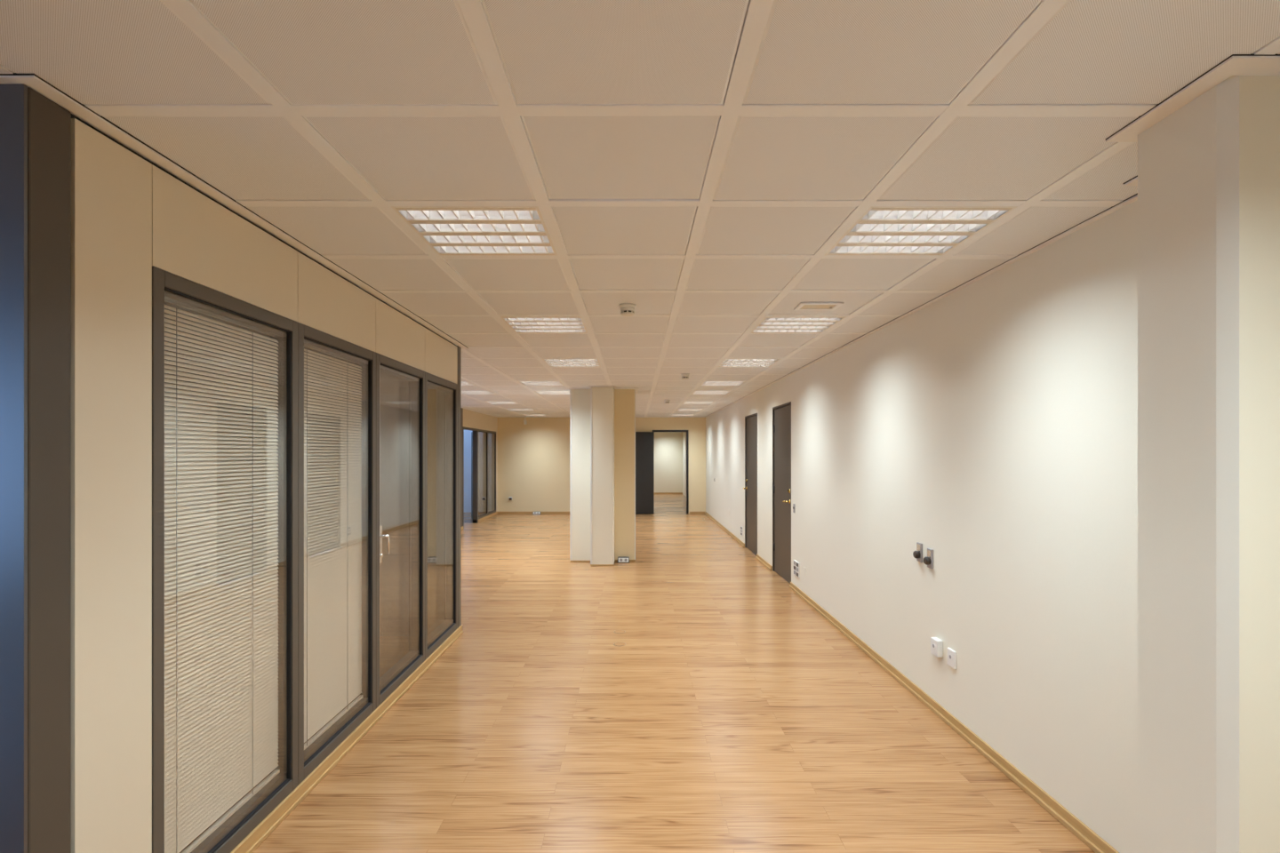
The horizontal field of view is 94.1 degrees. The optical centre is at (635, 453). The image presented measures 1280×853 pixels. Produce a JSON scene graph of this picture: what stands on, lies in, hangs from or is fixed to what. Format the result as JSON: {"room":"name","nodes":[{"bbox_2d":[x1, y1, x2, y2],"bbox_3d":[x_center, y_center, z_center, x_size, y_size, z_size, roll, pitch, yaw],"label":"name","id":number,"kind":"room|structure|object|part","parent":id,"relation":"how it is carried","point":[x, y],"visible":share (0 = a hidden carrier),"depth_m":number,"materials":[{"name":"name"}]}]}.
{"room":"open-plan office","nodes":[
{"label":"open-plan office","id":0,"kind":"room"},
{"bbox_2d":[0,83,460,852],"bbox_3d":[-2.056,0.318,3.325,1.088,2.485,3.690,0,0,0],"label":"wall","id":1,"kind":"structure","parent":0,"point":[86,219],"depth_m":1.65,"materials":[{"name":"beige paint"}]},
{"bbox_3d":[-2.059,0.321,1.484,1.081,2.478,0.009,0,0,0],"label":"panel","id":2,"kind":"part","parent":1,"relation":"part of","materials":[{"name":"black"}]},
{"bbox_3d":[-1.566,0.321,1.546,0.100,2.478,0.112,0,0,0],"label":"corner post","id":3,"kind":"part","parent":1,"relation":"part of","materials":[{"name":"brown metal"}]},
{"bbox_3d":[-1.566,0.293,1.740,0.100,2.401,0.256,0,0,0],"label":"panel","id":4,"kind":"part","parent":1,"relation":"part of","materials":[{"name":"beige paint"}]},
{"bbox_2d":[152,266,297,852],"bbox_3d":[-1.565,0.453,2.273,0.103,2.082,0.805,0,0,0],"label":"window","id":5,"kind":"structure","parent":1,"relation":"in","point":[167,285],"depth_m":2.35,"materials":[{"name":"brown metal"}]},
{"bbox_2d":[164,298,280,852],"bbox_3d":[-1.574,0.436,2.273,0.026,1.937,0.703,0,0,0],"label":"blind","id":6,"kind":"object","parent":5,"relation":"attached to","point":[220,572],"visible":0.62,"depth_m":2.24,"materials":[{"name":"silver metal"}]},
{"bbox_3d":[-1.564,0.442,2.032,0.002,1.907,0.003,0,0,0],"label":"ladder cord","id":7,"kind":"part","parent":6,"relation":"part of","materials":[{"name":"white fabric"}]},
{"bbox_3d":[-1.574,1.399,2.273,0.020,0.012,0.695,0,0,0],"label":"rail","id":8,"kind":"part","parent":6,"relation":"part of","materials":[{"name":"beige paint"}]},
{"bbox_3d":[-1.564,0.442,2.435,0.002,1.907,0.003,0,0,0],"label":"ladder cord","id":9,"kind":"part","parent":6,"relation":"part of","materials":[{"name":"white fabric"}]},
{"bbox_3d":[-1.566,-0.749,2.273,0.100,0.317,0.804,0,0,0],"label":"panel","id":10,"kind":"part","parent":1,"relation":"part of","materials":[{"name":"beige paint"}]},
{"bbox_3d":[-1.566,-0.749,3.079,0.100,0.317,0.801,0,0,0],"label":"panel","id":11,"kind":"part","parent":1,"relation":"part of","materials":[{"name":"beige paint"}]},
{"bbox_2d":[297,322,375,785],"bbox_3d":[-1.565,0.453,3.079,0.103,2.082,0.802,0,0,0],"label":"window","id":12,"kind":"structure","parent":1,"relation":"in","point":[308,759],"depth_m":3.24,"materials":[{"name":"brown metal"}]},
{"bbox_2d":[304,344,363,750],"bbox_3d":[-1.574,0.436,3.079,0.026,1.937,0.700,0,0,0],"label":"blind","id":13,"kind":"object","parent":12,"relation":"attached to","point":[332,539],"visible":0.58,"depth_m":3.08,"materials":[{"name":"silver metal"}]},
{"bbox_3d":[-1.564,0.442,2.839,0.002,1.907,0.003,0,0,0],"label":"ladder cord","id":14,"kind":"part","parent":13,"relation":"part of","materials":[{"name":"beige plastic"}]},
{"bbox_3d":[-1.574,1.399,3.079,0.020,0.012,0.692,0,0,0],"label":"rail","id":15,"kind":"part","parent":13,"relation":"part of","materials":[{"name":"grey metal"}]},
{"bbox_2d":[230,624,463,852],"bbox_3d":[-1.554,1.527,3.337,0.124,0.066,3.695,0,0,0],"label":"baseboard","id":16,"kind":"structure","parent":1,"relation":"attached to","point":[258,836],"depth_m":2.93,"materials":[{"name":"brown wood"}]},
{"bbox_3d":[-1.566,-0.749,3.889,0.100,0.317,0.812,0,0,0],"label":"panel","id":17,"kind":"part","parent":1,"relation":"part of","materials":[{"name":"beige paint"}]},
{"bbox_2d":[376,352,424,708],"bbox_3d":[-1.540,0.453,3.889,0.152,2.082,0.813,0,0,0],"label":"door","id":18,"kind":"structure","parent":1,"relation":"in","point":[386,684],"depth_m":4.25,"materials":[{"name":"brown metal"}]},
{"bbox_3d":[-1.521,0.542,3.547,0.018,0.225,0.028,0,0,0],"label":"handle plate","id":19,"kind":"part","parent":18,"relation":"part of","materials":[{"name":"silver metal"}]},
{"bbox_3d":[-1.488,0.553,3.549,0.049,0.135,0.026,0,0,0],"label":"handle","id":20,"kind":"part","parent":18,"relation":"part of","materials":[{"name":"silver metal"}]},
{"bbox_2d":[424,371,457,660],"bbox_3d":[-1.565,0.453,4.691,0.103,2.082,0.789,0,0,0],"label":"window","id":21,"kind":"structure","parent":1,"relation":"in","point":[436,637],"depth_m":5.04,"materials":[{"name":"brown metal"}]},
{"bbox_3d":[-1.566,-0.749,4.691,0.100,0.317,0.786,0,0,0],"label":"panel","id":22,"kind":"part","parent":1,"relation":"part of","materials":[{"name":"beige paint"}]},
{"bbox_3d":[-1.564,0.321,5.129,0.104,2.478,0.082,0,0,0],"label":"post","id":23,"kind":"part","parent":1,"relation":"part of","materials":[{"name":"brown metal"}]},
{"bbox_2d":[164,344,446,636],"bbox_3d":[-4.058,0.237,3.335,4.884,2.645,3.670,0,0,0],"label":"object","id":24,"kind":"structure","parent":0,"point":[394,391],"depth_m":5.07,"materials":[{"name":"beige paint"}]},
{"bbox_2d":[0,72,468,348],"bbox_3d":[-3.983,-0.922,3.342,5.034,0.009,3.781,0,0,0],"label":"trim","id":25,"kind":"structure","parent":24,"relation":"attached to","point":[33,81],"depth_m":1.94,"materials":[{"name":"white paint"}]},
{"bbox_2d":[460,408,497,527],"bbox_3d":[-3.580,0.321,13.660,0.100,2.478,3.280,0,0,0],"label":"wall","id":26,"kind":"structure","parent":0,"point":[468,419],"depth_m":13.08,"materials":[{"name":"beige paint"}]},
{"bbox_3d":[-3.580,0.321,12.110,0.100,2.478,0.180,0,0,0],"label":"corner post","id":27,"kind":"part","parent":26,"relation":"part of","materials":[{"name":"brown metal"}]},
{"bbox_2d":[463,426,477,528],"bbox_3d":[-3.631,0.507,13.168,0.253,2.105,1.946,0,0,-8],"label":"door","id":28,"kind":"structure","parent":26,"relation":"in","point":[474,435],"depth_m":13.30,"materials":[{"name":"brown metal"}]},
{"bbox_3d":[-3.581,-0.730,12.770,0.098,0.370,1.136,0,0,0],"label":"panel","id":29,"kind":"part","parent":26,"relation":"part of","materials":[{"name":"beige paint"}]},
{"bbox_2d":[460,512,497,530],"bbox_3d":[-3.523,1.527,13.643,0.014,0.066,3.286,0,0,0],"label":"baseboard","id":30,"kind":"structure","parent":26,"relation":"attached to","point":[496,513],"depth_m":14.02,"materials":[{"name":"brown wood"}]},
{"bbox_2d":[477,429,487,519],"bbox_3d":[-3.579,0.474,13.805,0.103,2.039,0.928,0,0,0],"label":"window","id":31,"kind":"structure","parent":26,"relation":"in","point":[485,432],"depth_m":14.22,"materials":[{"name":"brown metal"}]},
{"bbox_3d":[-3.581,-0.730,13.805,0.098,0.370,0.926,0,0,0],"label":"panel","id":32,"kind":"part","parent":26,"relation":"part of","materials":[{"name":"beige paint"}]},
{"bbox_2d":[488,431,495,515],"bbox_3d":[-3.579,0.474,14.695,0.103,2.039,0.848,0,0,0],"label":"window","id":33,"kind":"structure","parent":26,"relation":"in","point":[493,434],"depth_m":15.08,"materials":[{"name":"brown metal"}]},
{"bbox_3d":[-3.581,-0.730,14.695,0.098,0.370,0.846,0,0,0],"label":"panel","id":34,"kind":"part","parent":26,"relation":"part of","materials":[{"name":"beige paint"}]},
{"bbox_3d":[-3.581,0.323,15.210,0.098,2.475,0.180,0,0,0],"label":"panel","id":35,"kind":"part","parent":26,"relation":"part of","materials":[{"name":"beige paint"}]},
{"bbox_2d":[464,430,682,512],"bbox_3d":[-2.340,0.237,17.400,8.320,2.645,10.800,0,0,0],"label":"wall","id":36,"kind":"structure","parent":0,"point":[668,445],"depth_m":22.70,"materials":[{"name":"beige paint"}]},
{"bbox_2d":[460,407,498,417],"bbox_3d":[-3.515,-0.922,13.650,0.030,0.008,3.300,0,0,0],"label":"trim","id":37,"kind":"structure","parent":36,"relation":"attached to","point":[460,407],"depth_m":13.29,"materials":[{"name":"white paint"}]},
{"bbox_2d":[498,416,704,417],"bbox_3d":[-0.855,-0.922,15.285,5.350,0.008,0.030,0,0,0],"label":"trim","id":38,"kind":"structure","parent":36,"relation":"attached to","point":[499,417],"depth_m":15.27,"materials":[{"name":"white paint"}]},
{"bbox_2d":[654,492,682,494],"bbox_3d":[-0.340,1.530,22.692,4.320,0.060,0.015,0,0,0],"label":"baseboard","id":39,"kind":"structure","parent":36,"relation":"attached to","point":[654,492],"depth_m":22.69,"materials":[{"name":"brown wood"}]},
{"bbox_2d":[496,416,705,513],"bbox_3d":[-0.905,0.237,15.360,5.450,2.645,0.120,0,0,0],"label":"wall","id":40,"kind":"structure","parent":0,"point":[533,458],"depth_m":15.30,"materials":[{"name":"yellow paint"}]},
{"bbox_2d":[497,512,704,513],"bbox_3d":[-0.868,1.530,15.293,5.324,0.060,0.014,0,0,0],"label":"baseboard","id":41,"kind":"structure","parent":40,"relation":"attached to","point":[498,512],"depth_m":15.29,"materials":[{"name":"brown wood"}]},
{"bbox_2d":[635,430,688,514],"bbox_3d":[0.485,0.482,15.269,1.797,2.155,0.332,0,0,-12],"label":"door","id":42,"kind":"structure","parent":40,"relation":"in","point":[644,441],"depth_m":15.18,"materials":[{"name":"black paint"}]},
{"bbox_3d":[0.905,0.482,15.355,0.930,2.155,0.150,0,0,0],"label":"frame","id":43,"kind":"part","parent":42,"relation":"part of","materials":[{"name":"black paint"}]},
{"bbox_2d":[179,494,1095,852],"bbox_3d":[-2.140,1.620,9.500,9.120,0.120,27.400,0,0,0],"label":"floor","id":44,"kind":"structure","parent":0,"point":[732,716],"depth_m":3.28,"materials":[{"name":"brown wood"}]},
{"bbox_2d":[569,389,590,560],"bbox_3d":[-0.771,0.318,8.848,0.322,2.485,0.605,0,0,0],"label":"column","id":45,"kind":"structure","parent":44,"relation":"on","point":[580,399],"depth_m":8.55,"materials":[{"name":"paint"}]},
{"bbox_2d":[590,386,614,564],"bbox_3d":[-0.460,0.318,8.722,0.324,2.485,0.956,0,0,0],"label":"column","id":46,"kind":"structure","parent":44,"relation":"on","point":[602,398],"depth_m":8.25,"materials":[{"name":"paint"}]},
{"bbox_2d":[569,560,635,566],"bbox_3d":[-0.464,1.545,8.394,0.943,0.030,0.312,0,0,0],"label":"baseboard","id":47,"kind":"structure","parent":46,"relation":"attached to","point":[615,560],"depth_m":8.24,"materials":[{"name":"brown wood"}]},
{"bbox_2d":[613,642,625,646],"bbox_3d":[-0.125,1.558,4.860,0.105,0.004,0.105,0,0,0],"label":"floor outlet cover","id":48,"kind":"object","parent":44,"relation":"on","point":[615,644],"visible":1,"depth_m":4.84,"materials":[{"name":"brown wood"}]},
{"bbox_2d":[617,556,629,562],"bbox_3d":[-0.165,1.521,8.500,0.169,0.078,0.074,0,0,0],"label":"power outlet","id":49,"kind":"object","parent":44,"relation":"on","point":[620,559],"visible":1,"depth_m":8.47,"materials":[{"name":"white plastic"}]},
{"bbox_2d":[614,389,635,561],"bbox_3d":[-0.147,0.318,8.848,0.306,2.485,0.604,0,0,0],"label":"column","id":50,"kind":"structure","parent":44,"relation":"on","point":[624,399],"depth_m":8.55,"materials":[{"name":"yellow paint"}]},
{"bbox_2d":[1137,75,1279,852],"bbox_3d":[1.635,0.318,1.583,0.370,2.485,0.270,0,0,0],"label":"column","id":51,"kind":"structure","parent":44,"relation":"on","point":[1209,171],"depth_m":1.51,"materials":[{"name":"paint"}]},
{"bbox_2d":[1105,54,1279,142],"bbox_3d":[1.603,-0.922,1.569,0.433,0.009,0.374,0,0,0],"label":"trim","id":52,"kind":"structure","parent":51,"relation":"attached to","point":[1235,64],"depth_m":1.48,"materials":[{"name":"white paint"}]},
{"bbox_2d":[0,0,1279,416],"bbox_3d":[-2.340,-1.025,5.650,8.520,0.200,19.500,0,0,0],"label":"ceiling","id":53,"kind":"structure","parent":0,"point":[697,165],"depth_m":1.70,"materials":[{"name":"tile"}]},
{"bbox_2d":[460,381,476,385],"bbox_3d":[-2.440,-0.970,7.910,0.553,0.091,0.553,0,0,0],"label":"light","id":54,"kind":"object","parent":53,"relation":"attached to","point":[462,383],"visible":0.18,"depth_m":8.00,"materials":[{"name":"white plastic"}]},
{"bbox_2d":[391,206,557,255],"bbox_3d":[-0.640,-0.970,2.510,0.553,0.091,0.553,0,0,0],"label":"light","id":55,"kind":"object","parent":53,"relation":"attached to","point":[448,230],"visible":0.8,"depth_m":2.49,"materials":[{"name":"white plastic"}]},
{"bbox_2d":[460,391,496,394],"bbox_3d":[-2.440,-0.970,9.110,0.553,0.091,0.553,0,0,0],"label":"light","id":56,"kind":"object","parent":53,"relation":"attached to","point":[461,392],"visible":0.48,"depth_m":9.20,"materials":[{"name":"white plastic"}]},
{"bbox_2d":[485,401,519,404],"bbox_3d":[-2.440,-0.970,10.910,0.553,0.091,0.553,0,0,0],"label":"light","id":57,"kind":"object","parent":53,"relation":"attached to","point":[491,403],"visible":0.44,"depth_m":11.02,"materials":[{"name":"white plastic"}]},
{"bbox_2d":[505,408,534,410],"bbox_3d":[-2.440,-0.970,12.710,0.553,0.091,0.553,0,0,0],"label":"light","id":58,"kind":"object","parent":53,"relation":"attached to","point":[506,409],"visible":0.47,"depth_m":12.56,"materials":[{"name":"white plastic"}]},
{"bbox_2d":[521,414,546,415],"bbox_3d":[-2.440,-0.970,14.510,0.553,0.091,0.553,0,0,0],"label":"light","id":59,"kind":"object","parent":53,"relation":"attached to","point":[522,414],"visible":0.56,"depth_m":14.25,"materials":[{"name":"white plastic"}]},
{"bbox_2d":[518,381,564,385],"bbox_3d":[-1.240,-0.970,7.910,0.553,0.091,0.553,0,0,0],"label":"light","id":60,"kind":"object","parent":53,"relation":"attached to","point":[524,383],"visible":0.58,"depth_m":7.89,"materials":[{"name":"white plastic"}]},
{"bbox_2d":[499,316,587,333],"bbox_3d":[-0.640,-0.970,4.310,0.553,0.091,0.553,0,0,0],"label":"light","id":61,"kind":"object","parent":53,"relation":"attached to","point":[519,324],"visible":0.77,"depth_m":4.29,"materials":[{"name":"white plastic"}]},
{"bbox_2d":[534,391,569,394],"bbox_3d":[-1.240,-0.970,9.110,0.553,0.091,0.553,0,0,0],"label":"light","id":62,"kind":"object","parent":53,"relation":"attached to","point":[537,392],"visible":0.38,"depth_m":9.09,"materials":[{"name":"white plastic"}]},
{"bbox_2d":[542,359,600,367],"bbox_3d":[-0.640,-0.970,6.110,0.553,0.091,0.553,0,0,0],"label":"light","id":63,"kind":"object","parent":53,"relation":"attached to","point":[551,363],"visible":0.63,"depth_m":6.10,"materials":[{"name":"white plastic"}]},
{"bbox_2d":[568,385,638,393],"bbox_3d":[-0.288,-0.922,8.601,1.215,0.008,0.668,0,0,-34],"label":"trim","id":64,"kind":"structure","parent":53,"relation":"attached to","point":[589,387],"depth_m":8.51,"materials":[{"name":"white paint"}]},
{"bbox_2d":[619,303,635,316],"bbox_3d":[-0.047,-0.894,3.730,0.104,0.064,0.104,0,0,0],"label":"smoke detector","id":65,"kind":"object","parent":53,"relation":"attached to","point":[627,309],"visible":1,"depth_m":3.70,"materials":[{"name":"white plastic"}]},
{"bbox_2d":[671,414,695,415],"bbox_3d":[1.160,-0.970,14.510,0.553,0.091,0.553,0,0,0],"label":"light","id":66,"kind":"object","parent":53,"relation":"attached to","point":[672,414],"visible":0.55,"depth_m":14.41,"materials":[{"name":"white plastic"}]},
{"bbox_2d":[680,373,689,379],"bbox_3d":[0.585,-0.894,6.950,0.104,0.064,0.104,0,0,0],"label":"smoke detector","id":67,"kind":"object","parent":53,"relation":"attached to","point":[684,376],"visible":1,"depth_m":6.91,"materials":[{"name":"white plastic"}]},
{"bbox_2d":[676,408,703,410],"bbox_3d":[1.160,-0.970,12.710,0.553,0.091,0.553,0,0,0],"label":"light","id":68,"kind":"object","parent":53,"relation":"attached to","point":[677,409],"visible":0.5,"depth_m":12.72,"materials":[{"name":"white plastic"}]},
{"bbox_2d":[682,401,714,404],"bbox_3d":[1.160,-0.970,10.910,0.553,0.091,0.553,0,0,0],"label":"light","id":69,"kind":"object","parent":53,"relation":"attached to","point":[684,403],"visible":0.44,"depth_m":11.02,"materials":[{"name":"white plastic"}]},
{"bbox_2d":[691,391,730,394],"bbox_3d":[1.160,-0.970,9.110,0.553,0.091,0.553,0,0,0],"label":"light","id":70,"kind":"object","parent":53,"relation":"attached to","point":[694,392],"visible":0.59,"depth_m":9.13,"materials":[{"name":"white plastic"}]},
{"bbox_2d":[700,381,746,385],"bbox_3d":[1.160,-0.970,7.910,0.553,0.091,0.553,0,0,0],"label":"light","id":71,"kind":"object","parent":53,"relation":"attached to","point":[704,383],"visible":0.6,"depth_m":7.89,"materials":[{"name":"white plastic"}]},
{"bbox_2d":[718,359,780,367],"bbox_3d":[1.160,-0.970,6.110,0.553,0.091,0.553,0,0,0],"label":"light","id":72,"kind":"object","parent":53,"relation":"attached to","point":[726,363],"visible":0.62,"depth_m":6.10,"materials":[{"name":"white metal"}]},
{"bbox_2d":[750,316,847,333],"bbox_3d":[1.160,-0.970,4.310,0.553,0.091,0.553,0,0,0],"label":"light","id":73,"kind":"object","parent":53,"relation":"attached to","point":[769,324],"visible":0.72,"depth_m":4.29,"materials":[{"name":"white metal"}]},
{"bbox_2d":[793,302,843,310],"bbox_3d":[1.150,-0.921,3.740,0.260,0.009,0.170,0,0,0],"label":"ceiling plate","id":74,"kind":"object","parent":53,"relation":"attached to","point":[803,306],"visible":1,"depth_m":3.73,"materials":[{"name":"white paint"}]},
{"bbox_3d":[1.150,-0.924,3.740,0.204,0.004,0.114,0,0,0],"label":"panel","id":75,"kind":"part","parent":74,"relation":"part of","materials":[{"name":"white plastic"}]},
{"bbox_2d":[824,206,1017,255],"bbox_3d":[1.160,-0.970,2.510,0.553,0.091,0.553,0,0,0],"label":"light","id":76,"kind":"object","parent":53,"relation":"attached to","point":[881,230],"visible":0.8,"depth_m":2.49,"materials":[{"name":"white metal"}]},
{"bbox_2d":[682,200,1137,852],"bbox_3d":[1.890,0.237,9.450,0.140,2.645,26.900,0,0,0],"label":"wall","id":77,"kind":"structure","parent":0,"point":[991,427],"depth_m":3.00,"materials":[{"name":"paint"}]},
{"bbox_2d":[740,526,743,535],"bbox_3d":[1.813,1.325,10.140,0.016,0.150,0.150,0,0,0],"label":"socket","id":78,"kind":"object","parent":77,"relation":"attached to","point":[741,527],"visible":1,"depth_m":10.09,"materials":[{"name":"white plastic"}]},
{"bbox_2d":[743,413,757,555],"bbox_3d":[1.850,0.477,9.370,0.180,2.165,1.000,0,0,0],"label":"door","id":79,"kind":"structure","parent":77,"relation":"in","point":[750,488],"depth_m":9.40,"materials":[{"name":"brown metal"}]},
{"bbox_2d":[772,401,791,583],"bbox_3d":[1.850,0.477,7.425,0.180,2.165,0.950,0,0,0],"label":"door","id":80,"kind":"structure","parent":77,"relation":"in","point":[781,414],"depth_m":7.46,"materials":[{"name":"brown wood"}]},
{"bbox_2d":[792,504,795,512],"bbox_3d":[1.813,0.630,6.800,0.015,0.100,0.056,0,0,0],"label":"light switch","id":81,"kind":"object","parent":77,"relation":"attached to","point":[794,505],"visible":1,"depth_m":6.78,"materials":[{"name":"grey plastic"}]},
{"bbox_2d":[793,560,799,577],"bbox_3d":[1.813,1.292,6.647,0.016,0.168,0.219,0,0,0],"label":"socket","id":82,"kind":"object","parent":77,"relation":"attached to","point":[796,565],"visible":1,"depth_m":6.64,"materials":[{"name":"white plastic"}]},
{"bbox_2d":[704,512,1119,852],"bbox_3d":[1.807,1.530,5.650,0.026,0.060,19.300,0,0,0],"label":"baseboard","id":83,"kind":"structure","parent":77,"relation":"attached to","point":[1066,818],"depth_m":3.13,"materials":[{"name":"brown wood"}]},
{"bbox_2d":[912,542,922,562],"bbox_3d":[1.802,0.633,3.800,0.039,0.120,0.064,0,0,0],"label":"wall socket","id":84,"kind":"object","parent":77,"relation":"attached to","point":[917,555],"visible":1,"depth_m":3.78,"materials":[{"name":"grey plastic"}]},
{"bbox_3d":[1.815,0.633,3.800,0.011,0.120,0.064,0,0,0],"label":"plate","id":85,"kind":"part","parent":84,"relation":"part of","materials":[{"name":"grey plastic"}]},
{"bbox_2d":[704,193,1137,417],"bbox_3d":[1.806,-0.922,5.650,0.029,0.009,19.300,0,0,0],"label":"trim","id":86,"kind":"structure","parent":77,"relation":"attached to","point":[1133,198],"depth_m":2.99,"materials":[{"name":"white paint"}]},
{"bbox_2d":[923,548,933,568],"bbox_3d":[1.802,0.648,3.665,0.039,0.120,0.064,0,0,0],"label":"wall socket","id":87,"kind":"object","parent":77,"relation":"attached to","point":[928,560],"visible":1,"depth_m":3.65,"materials":[{"name":"grey plastic"}]},
{"bbox_3d":[1.815,0.648,3.665,0.011,0.120,0.064,0,0,0],"label":"plate","id":88,"kind":"part","parent":87,"relation":"part of","materials":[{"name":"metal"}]},
{"bbox_2d":[930,637,943,657],"bbox_3d":[1.802,1.160,3.560,0.039,0.100,0.080,0,0,0],"label":"wall socket","id":89,"kind":"object","parent":77,"relation":"attached to","point":[936,644],"visible":1,"depth_m":3.53,"materials":[{"name":"white plastic"}]},
{"bbox_2d":[947,648,956,669],"bbox_3d":[1.812,1.175,3.410,0.018,0.100,0.080,0,0,0],"label":"wall socket","id":90,"kind":"object","parent":77,"relation":"attached to","point":[951,654],"visible":1,"depth_m":3.40,"materials":[{"name":"white plastic"}]},
{"bbox_2d":[948,654,952,661],"bbox_3d":[1.806,1.171,3.410,0.003,0.042,0.042,0,0,0],"label":"socket","id":91,"kind":"object","parent":90,"relation":"attached to","point":[950,656],"depth_m":3.41,"materials":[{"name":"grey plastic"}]},
{"bbox_2d":[1123,175,1137,185],"bbox_3d":[1.748,-0.922,1.901,0.144,0.009,0.289,0,0,0],"label":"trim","id":92,"kind":"structure","parent":77,"relation":"attached to","point":[1133,181],"depth_m":2.02,"materials":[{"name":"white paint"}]}
]}

